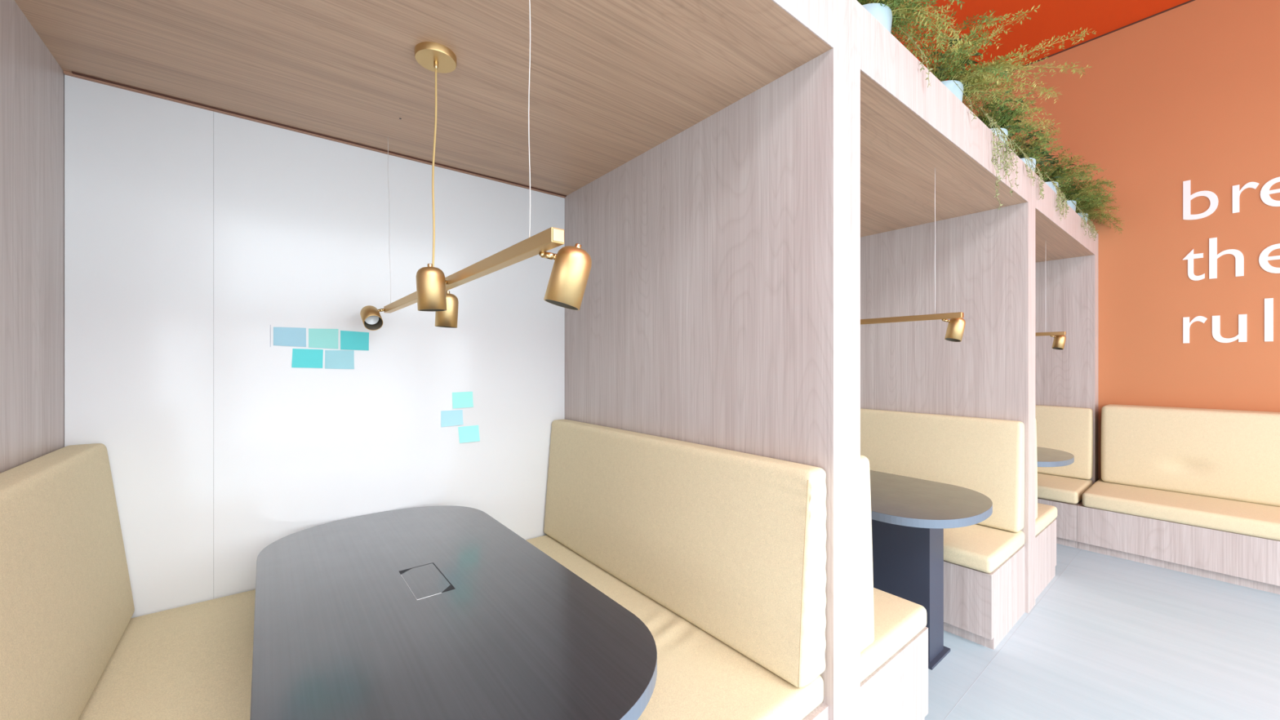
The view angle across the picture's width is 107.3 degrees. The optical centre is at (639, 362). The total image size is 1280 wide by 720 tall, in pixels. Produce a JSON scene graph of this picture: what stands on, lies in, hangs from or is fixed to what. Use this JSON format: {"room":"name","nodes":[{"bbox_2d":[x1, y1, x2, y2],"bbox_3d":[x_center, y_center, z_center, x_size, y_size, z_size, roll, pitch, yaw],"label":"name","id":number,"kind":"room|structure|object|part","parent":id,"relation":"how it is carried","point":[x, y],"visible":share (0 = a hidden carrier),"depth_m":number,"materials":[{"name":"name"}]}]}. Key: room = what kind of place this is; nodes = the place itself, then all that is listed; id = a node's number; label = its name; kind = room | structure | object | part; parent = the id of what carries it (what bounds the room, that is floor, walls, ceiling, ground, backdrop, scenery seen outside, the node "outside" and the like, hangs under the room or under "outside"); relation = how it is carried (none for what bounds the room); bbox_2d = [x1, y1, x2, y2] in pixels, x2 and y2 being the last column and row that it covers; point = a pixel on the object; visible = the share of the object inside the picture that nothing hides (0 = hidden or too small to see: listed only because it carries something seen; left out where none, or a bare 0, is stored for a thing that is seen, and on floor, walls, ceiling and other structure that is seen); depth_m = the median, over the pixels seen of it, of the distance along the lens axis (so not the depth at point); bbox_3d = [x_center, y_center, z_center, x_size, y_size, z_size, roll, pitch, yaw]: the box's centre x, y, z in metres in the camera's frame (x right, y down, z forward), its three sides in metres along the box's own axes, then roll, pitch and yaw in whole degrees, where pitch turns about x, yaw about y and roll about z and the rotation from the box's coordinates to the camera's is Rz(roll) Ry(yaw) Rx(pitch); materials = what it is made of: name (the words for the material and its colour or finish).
{"room":"office meeting booths","nodes":[
{"label":"office meeting booths","id":0,"kind":"room"},
{"bbox_2d":[872,0,1190,83],"bbox_3d":[0.343,-2.817,-0.728,11.630,0.100,6.434,0,0,-39],"label":"ceiling","id":1,"kind":"structure","parent":0,"point":[1055,18],"depth_m":3.80,"materials":[{"name":"orange paint"}]},
{"bbox_2d":[924,543,1279,719],"bbox_3d":[0.343,1.418,-0.728,11.630,0.050,6.434,0,0,-39],"label":"floor","id":2,"kind":"structure","parent":0,"point":[1113,637],"depth_m":2.25,"materials":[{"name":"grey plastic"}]},
{"bbox_2d":[0,0,64,473],"bbox_3d":[-1.359,0.150,0.805,0.155,2.485,1.547,0,0,-39],"label":"wall","id":3,"kind":"structure","parent":2,"relation":"on","point":[32,81],"depth_m":1.24,"materials":[{"name":"brown wood"}]},
{"bbox_2d":[14,0,831,195],"bbox_3d":[-0.617,-0.903,1.398,1.745,0.021,1.544,0,0,-39],"label":"ceiling panel","id":4,"kind":"object","parent":3,"relation":"attached to","point":[611,82],"visible":0.93,"depth_m":1.40,"materials":[{"name":"brown wood"}]},
{"bbox_2d":[360,0,591,330],"bbox_3d":[-0.576,-0.494,1.333,0.198,0.799,1.425,0,0,-39],"label":"pendant light","id":5,"kind":"object","parent":4,"relation":"hanging from","point":[571,268],"visible":1,"depth_m":1.11,"materials":[{"name":"gold metal"}]},
{"bbox_3d":[-1.031,-0.172,1.806,0.066,0.100,0.114,0,0,-39],"label":"lamp shade","id":6,"kind":"part","parent":5,"relation":"part of","materials":[{"name":"gold metal"}]},
{"bbox_3d":[-1.036,-0.174,1.812,0.049,0.056,0.060,0,0,-39],"label":"bulb","id":7,"kind":"part","parent":5,"relation":"part of","materials":[{"name":"white glass"}]},
{"bbox_3d":[-0.508,-0.180,1.147,0.069,0.106,0.065,0,0,-39],"label":"lamp shade","id":8,"kind":"part","parent":5,"relation":"part of","materials":[{"name":"gold metal"}]},
{"bbox_3d":[-0.596,-0.539,1.364,0.015,0.639,0.007,0,0,-16],"label":"power cord","id":9,"kind":"part","parent":5,"relation":"part of","materials":[{"name":"gold metal"}]},
{"bbox_3d":[-0.603,-0.163,1.468,0.068,0.106,0.067,0,0,-39],"label":"lamp shade","id":10,"kind":"part","parent":5,"relation":"part of","materials":[{"name":"gold metal"}]},
{"bbox_3d":[-0.165,-0.192,0.845,0.034,0.017,0.012,0,0,8],"label":"swivel arm","id":11,"kind":"part","parent":5,"relation":"part of","materials":[{"name":"gold metal"}]},
{"bbox_3d":[-0.128,-0.150,0.836,0.085,0.112,0.065,0,0,-10],"label":"lamp shade","id":12,"kind":"part","parent":5,"relation":"part of","materials":[{"name":"gold metal"}]},
{"bbox_3d":[-0.111,-0.206,0.839,0.013,0.012,0.012,0,0,-12],"label":"cap knob","id":13,"kind":"part","parent":5,"relation":"part of","materials":[{"name":"gold metal"}]},
{"bbox_2d":[249,505,657,719],"bbox_3d":[-0.624,1.010,1.347,0.744,0.766,1.575,0,0,-39],"label":"table","id":14,"kind":"object","parent":2,"relation":"on","point":[440,612],"visible":1,"depth_m":1.11,"materials":[{"name":"grey laminate"}]},
{"bbox_3d":[-0.620,0.628,1.359,0.095,0.001,0.214,0,0,-39],"label":"hatch lid","id":15,"kind":"part","parent":14,"relation":"part of","materials":[{"name":"grey laminate"}]},
{"bbox_2d":[564,0,860,719],"bbox_3d":[0.128,0.150,1.988,0.155,2.485,1.547,0,0,-39],"label":"wall","id":16,"kind":"structure","parent":2,"relation":"on","point":[720,307],"depth_m":1.57,"materials":[{"name":"brown wood"}]},
{"bbox_2d":[771,0,1094,254],"bbox_3d":[1.374,-0.993,2.196,5.855,0.198,0.320,0,0,-39],"label":"fascia","id":17,"kind":"object","parent":16,"relation":"attached to","point":[884,59],"visible":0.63,"depth_m":1.75,"materials":[{"name":"brown wood"}]},
{"bbox_2d":[857,0,973,87],"bbox_3d":[0.858,-1.282,1.748,0.691,0.568,0.591,0,0,44],"label":"potted plant","id":18,"kind":"object","parent":17,"relation":"on","point":[884,11],"visible":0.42,"depth_m":1.68,"materials":[{"name":"green plant"}]},
{"bbox_3d":[0.810,-1.119,1.712,0.190,0.235,0.190,0,0,-39],"label":"pot","id":19,"kind":"part","parent":18,"relation":"part of","materials":[{"name":"white ceramic"}]},
{"bbox_2d":[893,0,1096,133],"bbox_3d":[1.505,-1.263,2.151,0.826,0.522,0.636,0,0,-28],"label":"potted plant","id":20,"kind":"object","parent":17,"relation":"on","point":[962,82],"visible":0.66,"depth_m":2.06,"materials":[{"name":"green plant"}]},
{"bbox_3d":[1.366,-1.119,2.154,0.190,0.235,0.190,0,0,-39],"label":"pot","id":21,"kind":"part","parent":20,"relation":"part of","materials":[{"name":"white ceramic"}]},
{"bbox_2d":[963,81,1057,209],"bbox_3d":[1.916,-1.110,2.455,0.557,0.771,0.709,0,0,11],"label":"potted plant","id":22,"kind":"object","parent":17,"relation":"on","point":[1000,127],"visible":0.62,"depth_m":2.47,"materials":[{"name":"green plant"}]},
{"bbox_3d":[1.890,-1.119,2.571,0.190,0.235,0.190,0,0,-39],"label":"pot","id":23,"kind":"part","parent":22,"relation":"part of","materials":[{"name":"white ceramic"}]},
{"bbox_2d":[1007,116,1064,199],"bbox_3d":[2.353,-1.202,2.940,0.509,0.518,0.460,0,0,-39],"label":"potted plant","id":24,"kind":"object","parent":17,"relation":"on","point":[1029,149],"visible":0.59,"depth_m":2.85,"materials":[{"name":"green plant"}]},
{"bbox_3d":[2.344,-1.119,2.932,0.190,0.235,0.190,0,0,-39],"label":"pot","id":25,"kind":"part","parent":24,"relation":"part of","materials":[{"name":"blue ceramic"}]},
{"bbox_2d":[1035,146,1103,221],"bbox_3d":[2.850,-1.212,3.288,0.536,0.576,0.593,0,0,-7],"label":"potted plant","id":26,"kind":"object","parent":17,"relation":"on","point":[1053,184],"visible":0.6,"depth_m":3.19,"materials":[{"name":"green plant"}]},
{"bbox_3d":[2.814,-1.119,3.306,0.190,0.235,0.190,0,0,-39],"label":"pot","id":27,"kind":"part","parent":26,"relation":"part of","materials":[{"name":"blue ceramic"}]},
{"bbox_2d":[1050,169,1117,235],"bbox_3d":[3.340,-1.233,3.649,0.590,0.542,0.531,0,0,-39],"label":"potted plant","id":28,"kind":"object","parent":17,"relation":"on","point":[1073,196],"visible":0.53,"depth_m":3.56,"materials":[{"name":"green plant"}]},
{"bbox_3d":[3.283,-1.119,3.679,0.190,0.235,0.190,0,0,-39],"label":"pot","id":29,"kind":"part","parent":28,"relation":"part of","materials":[{"name":"blue ceramic"}]},
{"bbox_2d":[1063,179,1124,240],"bbox_3d":[3.690,-1.262,3.890,0.632,0.598,0.556,0,0,-6],"label":"potted plant","id":30,"kind":"object","parent":17,"relation":"on","point":[1086,209],"visible":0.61,"depth_m":3.84,"materials":[{"name":"green plant"}]},
{"bbox_3d":[3.651,-1.119,3.972,0.190,0.235,0.190,0,0,-39],"label":"pot","id":31,"kind":"part","parent":30,"relation":"part of","materials":[{"name":"blue ceramic"}]},
{"bbox_2d":[860,70,1027,237],"bbox_3d":[0.931,-0.903,2.629,1.900,0.021,1.544,0,0,-39],"label":"ceiling panel","id":32,"kind":"object","parent":16,"relation":"attached to","point":[900,153],"visible":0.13,"depth_m":2.25,"materials":[{"name":"brown wood"}]},
{"bbox_2d":[860,167,965,342],"bbox_3d":[0.978,-0.494,2.628,0.198,0.799,1.425,0,0,-39],"label":"pendant light","id":33,"kind":"object","parent":32,"relation":"hanging from","point":[956,326],"visible":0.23,"depth_m":2.15,"materials":[{"name":"gold metal"}]},
{"bbox_3d":[1.390,-0.192,2.139,0.034,0.017,0.012,0,0,8],"label":"swivel arm","id":34,"kind":"part","parent":33,"relation":"part of","materials":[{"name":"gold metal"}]},
{"bbox_3d":[1.426,-0.150,2.131,0.085,0.112,0.065,0,0,-10],"label":"lamp shade","id":35,"kind":"part","parent":33,"relation":"part of","materials":[{"name":"gold metal"}]},
{"bbox_2d":[802,702,828,719],"bbox_3d":[-0.130,1.188,1.782,0.505,0.411,1.514,0,0,-39],"label":"bench base","id":36,"kind":"object","parent":2,"relation":"on","point":[820,712],"visible":0.06,"depth_m":1.33,"materials":[{"name":"brown wood"}]},
{"bbox_2d":[526,534,823,719],"bbox_3d":[-0.142,0.933,1.774,0.536,0.095,1.515,0,0,-39],"label":"seat cushion","id":37,"kind":"object","parent":36,"relation":"on","point":[700,677],"visible":0.3,"depth_m":1.34,"materials":[{"name":"fabric"}]},
{"bbox_2d":[543,419,826,688],"bbox_3d":[0.016,0.595,1.897,0.142,0.596,1.523,0,0,-39],"label":"backrest cushion","id":38,"kind":"object","parent":37,"relation":"on","point":[732,544],"visible":1,"depth_m":1.56,"materials":[{"name":"fabric"}]},
{"bbox_2d":[860,626,928,719],"bbox_3d":[0.407,1.200,2.209,0.556,0.385,1.514,0,0,-39],"label":"bench base","id":39,"kind":"object","parent":2,"relation":"on","point":[897,690],"visible":0.17,"depth_m":1.65,"materials":[{"name":"brown wood"}]},
{"bbox_2d":[860,587,926,682],"bbox_3d":[0.407,0.963,2.206,0.554,0.091,1.523,0,0,-39],"label":"seat cushion","id":40,"kind":"object","parent":39,"relation":"on","point":[897,620],"visible":0.16,"depth_m":1.67,"materials":[{"name":"fabric"}]},
{"bbox_2d":[860,454,874,652],"bbox_3d":[0.244,0.606,2.078,0.143,0.624,1.520,0,0,-39],"label":"backrest cushion","id":41,"kind":"object","parent":40,"relation":"on","point":[867,610],"visible":0.13,"depth_m":1.48,"materials":[{"name":"fabric"}]},
{"bbox_2d":[870,470,992,670],"bbox_3d":[0.996,1.014,2.636,0.770,0.757,1.575,0,0,-39],"label":"table","id":42,"kind":"object","parent":2,"relation":"on","point":[910,516],"visible":0.44,"depth_m":2.22,"materials":[{"name":"grey laminate"}]},
{"bbox_3d":[1.067,1.026,2.635,0.166,0.709,1.065,0,0,-39],"label":"leg","id":43,"kind":"part","parent":42,"relation":"part of","materials":[{"name":"black metal"}]},
{"bbox_3d":[1.067,1.387,2.635,0.226,0.012,1.105,0,0,-39],"label":"plate","id":44,"kind":"part","parent":42,"relation":"part of","materials":[{"name":"black metal"}]},
{"bbox_2d":[860,166,1035,613],"bbox_3d":[1.736,0.150,3.268,0.155,2.485,1.547,0,0,-39],"label":"wall","id":45,"kind":"structure","parent":2,"relation":"on","point":[985,260],"depth_m":2.88,"materials":[{"name":"brown wood"}]},
{"bbox_2d":[1035,208,1093,262],"bbox_3d":[2.539,-0.903,3.909,1.900,0.021,1.544,0,0,-39],"label":"ceiling panel","id":46,"kind":"object","parent":45,"relation":"attached to","point":[1052,242],"visible":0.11,"depth_m":3.53,"materials":[{"name":"brown wood"}]},
{"bbox_2d":[1035,331,1066,349],"bbox_3d":[2.590,-0.494,3.910,0.198,0.799,1.425,0,0,-39],"label":"pendant light","id":47,"kind":"object","parent":46,"relation":"hanging from","point":[1060,337],"visible":0.27,"depth_m":3.39,"materials":[{"name":"gold metal"}]},
{"bbox_3d":[3.038,-0.150,3.413,0.085,0.112,0.065,0,0,-10],"label":"lamp shade","id":48,"kind":"part","parent":47,"relation":"part of","materials":[{"name":"gold metal"}]},
{"bbox_2d":[943,545,1024,649],"bbox_3d":[1.447,1.207,3.036,0.585,0.372,1.514,0,0,-39],"label":"bench base","id":49,"kind":"object","parent":2,"relation":"on","point":[980,607],"visible":0.36,"depth_m":2.36,"materials":[{"name":"brown wood"}]},
{"bbox_2d":[943,524,1024,573],"bbox_3d":[1.441,0.976,3.029,0.605,0.090,1.523,0,0,-39],"label":"seat cushion","id":50,"kind":"object","parent":49,"relation":"on","point":[981,548],"visible":0.32,"depth_m":2.42,"materials":[{"name":"fabric"}]},
{"bbox_2d":[860,408,1024,532],"bbox_3d":[1.630,0.628,3.181,0.123,0.610,1.520,0,0,-39],"label":"backrest cushion","id":51,"kind":"object","parent":50,"relation":"on","point":[985,456],"visible":0.51,"depth_m":2.80,"materials":[{"name":"fabric"}]},
{"bbox_2d":[943,550,1080,719],"bbox_3d":[-0.619,1.393,0.400,11.530,0.001,0.002,0,0,-39],"label":"trim","id":52,"kind":"structure","parent":2,"relation":"on","point":[1080,550],"depth_m":2.30,"materials":[{"name":"grey"}]},
{"bbox_2d":[1035,519,1056,599],"bbox_3d":[2.035,1.212,3.505,0.608,0.362,1.514,0,0,-39],"label":"bench base","id":53,"kind":"object","parent":2,"relation":"on","point":[1046,540],"visible":0.21,"depth_m":2.92,"materials":[{"name":"brown wood"}]},
{"bbox_2d":[1035,502,1057,535],"bbox_3d":[2.046,0.988,3.510,0.634,0.087,1.523,0,0,-39],"label":"seat cushion","id":54,"kind":"object","parent":53,"relation":"on","point":[1046,513],"visible":0.17,"depth_m":2.96,"materials":[{"name":"fabric"}]},
{"bbox_2d":[1035,418,1037,519],"bbox_3d":[1.852,0.626,3.358,0.143,0.624,1.520,0,0,-39],"label":"backrest cushion","id":55,"kind":"object","parent":54,"relation":"on","point":[1036,460],"visible":0.08,"depth_m":2.77,"materials":[{"name":"fabric"}]},
{"bbox_2d":[1036,446,1074,466],"bbox_3d":[2.450,1.020,3.803,0.760,0.745,1.558,0,0,-39],"label":"table","id":56,"kind":"object","parent":2,"relation":"on","point":[1046,457],"visible":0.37,"depth_m":3.22,"materials":[{"name":"grey laminate"}]},
{"bbox_2d":[1037,497,1082,548],"bbox_3d":[3.035,1.230,4.300,0.635,0.327,1.514,0,0,-39],"label":"bench base","id":57,"kind":"object","parent":2,"relation":"on","point":[1066,518],"visible":0.14,"depth_m":3.56,"materials":[{"name":"brown wood"}]},
{"bbox_2d":[1037,472,1093,503],"bbox_3d":[3.036,1.013,4.297,0.640,0.104,1.523,0,0,-39],"label":"seat cushion","id":58,"kind":"object","parent":57,"relation":"on","point":[1052,487],"visible":0.26,"depth_m":3.67,"materials":[{"name":"fabric"}]},
{"bbox_2d":[1035,404,1093,479],"bbox_3d":[3.243,0.668,4.462,0.113,0.589,1.523,0,0,-39],"label":"backrest cushion","id":59,"kind":"object","parent":58,"relation":"on","point":[1068,429],"visible":0.35,"depth_m":3.95,"materials":[{"name":"fabric"}]},
{"bbox_2d":[1035,231,1098,484],"bbox_3d":[3.345,0.150,4.549,0.159,2.485,1.547,0,0,-39],"label":"wall","id":60,"kind":"structure","parent":2,"relation":"on","point":[1067,290],"depth_m":4.02,"materials":[{"name":"brown wood"}]},
{"bbox_2d":[1077,501,1279,594],"bbox_3d":[4.214,1.230,2.948,0.795,0.327,2.066,0,0,-39],"label":"bench base","id":61,"kind":"object","parent":2,"relation":"on","point":[1239,559],"visible":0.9,"depth_m":3.11,"materials":[{"name":"brown wood"}]},
{"bbox_2d":[1082,477,1279,541],"bbox_3d":[4.218,1.013,2.934,0.809,0.112,2.048,0,0,-39],"label":"seat cushion","id":62,"kind":"object","parent":61,"relation":"on","point":[1258,520],"visible":0.82,"depth_m":3.17,"materials":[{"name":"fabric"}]},
{"bbox_2d":[1101,404,1279,506],"bbox_3d":[4.437,0.651,3.087,0.282,0.621,2.017,0,0,-39],"label":"backrest cushion","id":63,"kind":"object","parent":62,"relation":"on","point":[1233,455],"visible":1,"depth_m":3.41,"materials":[{"name":"fabric"}]},
{"bbox_3d":[-1.108,1.153,1.003,0.484,0.480,1.514,0,0,-39],"label":"bench base","id":64,"kind":"object","parent":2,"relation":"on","visible":0},
{"bbox_2d":[78,589,255,719],"bbox_3d":[-1.095,0.868,1.006,0.509,0.091,1.530,0,0,-39],"label":"seat cushion","id":65,"kind":"object","parent":64,"relation":"on","point":[192,661],"visible":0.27,"depth_m":1.27,"materials":[{"name":"fabric"}]},
{"bbox_2d":[0,443,134,719],"bbox_3d":[-1.237,0.536,0.899,0.157,0.574,1.520,0,0,-39],"label":"backrest cushion","id":66,"kind":"object","parent":65,"relation":"on","point":[67,604],"visible":1,"depth_m":1.06,"materials":[{"name":"fabric"}]},
{"bbox_2d":[962,0,1279,479],"bbox_3d":[4.854,-0.687,2.862,0.100,4.160,6.434,0,0,-39],"label":"wall","id":67,"kind":"structure","parent":0,"point":[1190,91],"depth_m":3.64,"materials":[{"name":"orange paint"}]},
{"bbox_2d":[987,0,1195,80],"bbox_3d":[4.875,-2.761,2.751,0.004,0.012,6.234,0,0,-39],"label":"trim","id":68,"kind":"structure","parent":67,"relation":"attached to","point":[1190,1],"depth_m":3.91,"materials":[{"name":"brown paint"}]},
{"bbox_2d":[1182,297,1273,343],"bbox_3d":[4.431,-0.300,3.308,0.004,0.308,0.804,0,0,-39],"label":"lettering","id":69,"kind":"object","parent":67,"relation":"attached to","point":[1242,336],"depth_m":3.41,"materials":[{"name":"white plastic"}]},
{"bbox_2d":[1182,237,1279,280],"bbox_3d":[4.343,-0.777,3.419,0.004,0.308,0.526,0,0,-39],"label":"lettering","id":70,"kind":"object","parent":67,"relation":"attached to","point":[1264,258],"depth_m":3.47,"materials":[{"name":"white plastic"}]},
{"bbox_2d":[1182,177,1279,219],"bbox_3d":[4.482,-1.242,3.244,0.004,0.308,0.968,0,0,-39],"label":"lettering","id":71,"kind":"object","parent":67,"relation":"attached to","point":[1265,192],"depth_m":3.49,"materials":[{"name":"white plastic"}]},
{"bbox_3d":[-1.642,-0.687,1.686,11.530,4.160,0.184,0,0,-39],"label":"wall","id":72,"kind":"structure","parent":0,"visible":0},
{"bbox_2d":[63,71,566,617],"bbox_3d":[-1.085,0.250,1.987,1.743,2.286,0.037,0,0,-39],"label":"whiteboard","id":73,"kind":"object","parent":72,"relation":"attached to","point":[193,230],"visible":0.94,"depth_m":1.76,"materials":[{"name":"white"}]},
{"bbox_3d":[-1.641,0.253,1.559,0.340,2.280,0.015,0,0,-39],"label":"panel","id":74,"kind":"part","parent":73,"relation":"part of","materials":[{"name":"white"}]},
{"bbox_2d":[273,327,306,346],"bbox_3d":[-1.332,-0.098,1.791,0.100,0.074,0.006,0,0,-39],"label":"sticky note","id":75,"kind":"object","parent":73,"relation":"attached to","point":[282,336],"visible":1,"depth_m":1.79,"materials":[{"name":"blue paper"}]},
{"bbox_2d":[291,348,323,368],"bbox_3d":[-1.289,-0.017,1.825,0.100,0.075,0.006,0,0,-39],"label":"sticky note","id":76,"kind":"object","parent":73,"relation":"attached to","point":[301,357],"visible":1,"depth_m":1.83,"materials":[{"name":"teal paper"}]},
{"bbox_3d":[-1.083,-0.889,1.985,1.743,0.007,0.011,0,0,-39],"label":"trim","id":77,"kind":"part","parent":73,"relation":"part of","materials":[{"name":"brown wood"}]},
{"bbox_2d":[308,328,338,349],"bbox_3d":[-1.248,-0.096,1.857,0.098,0.081,0.006,0,0,-39],"label":"sticky note","id":78,"kind":"object","parent":73,"relation":"attached to","point":[317,338],"visible":1,"depth_m":1.86,"materials":[{"name":"teal paper"}]},
{"bbox_2d":[324,350,354,368],"bbox_3d":[-1.206,-0.012,1.891,0.099,0.076,0.006,0,0,-39],"label":"sticky note","id":79,"kind":"object","parent":73,"relation":"attached to","point":[334,359],"visible":1,"depth_m":1.89,"materials":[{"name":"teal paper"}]},
{"bbox_2d":[340,330,368,350],"bbox_3d":[-1.165,-0.090,1.924,0.101,0.079,0.006,0,0,-39],"label":"sticky note","id":80,"kind":"object","parent":73,"relation":"attached to","point":[349,340],"visible":1,"depth_m":1.92,"materials":[{"name":"teal paper"}]},
{"bbox_3d":[-0.959,0.253,2.102,1.402,2.280,0.015,0,0,-39],"label":"panel","id":81,"kind":"part","parent":73,"relation":"part of","materials":[{"name":"white"}]},
{"bbox_2d":[440,409,463,426],"bbox_3d":[-0.863,0.256,2.164,0.098,0.073,0.006,0,0,-39],"label":"sticky note","id":82,"kind":"object","parent":73,"relation":"attached to","point":[448,418],"visible":1,"depth_m":2.16,"materials":[{"name":"teal paper"}]},
{"bbox_2d":[452,391,473,408],"bbox_3d":[-0.825,0.173,2.194,0.096,0.075,0.006,0,0,-39],"label":"sticky note","id":83,"kind":"object","parent":73,"relation":"attached to","point":[460,399],"visible":1,"depth_m":2.19,"materials":[{"name":"teal paper"}]},
{"bbox_2d":[457,425,479,443],"bbox_3d":[-0.803,0.335,2.212,0.100,0.076,0.006,0,0,-39],"label":"sticky note","id":84,"kind":"object","parent":73,"relation":"attached to","point":[466,433],"visible":1,"depth_m":2.21,"materials":[{"name":"teal paper"}]}
]}

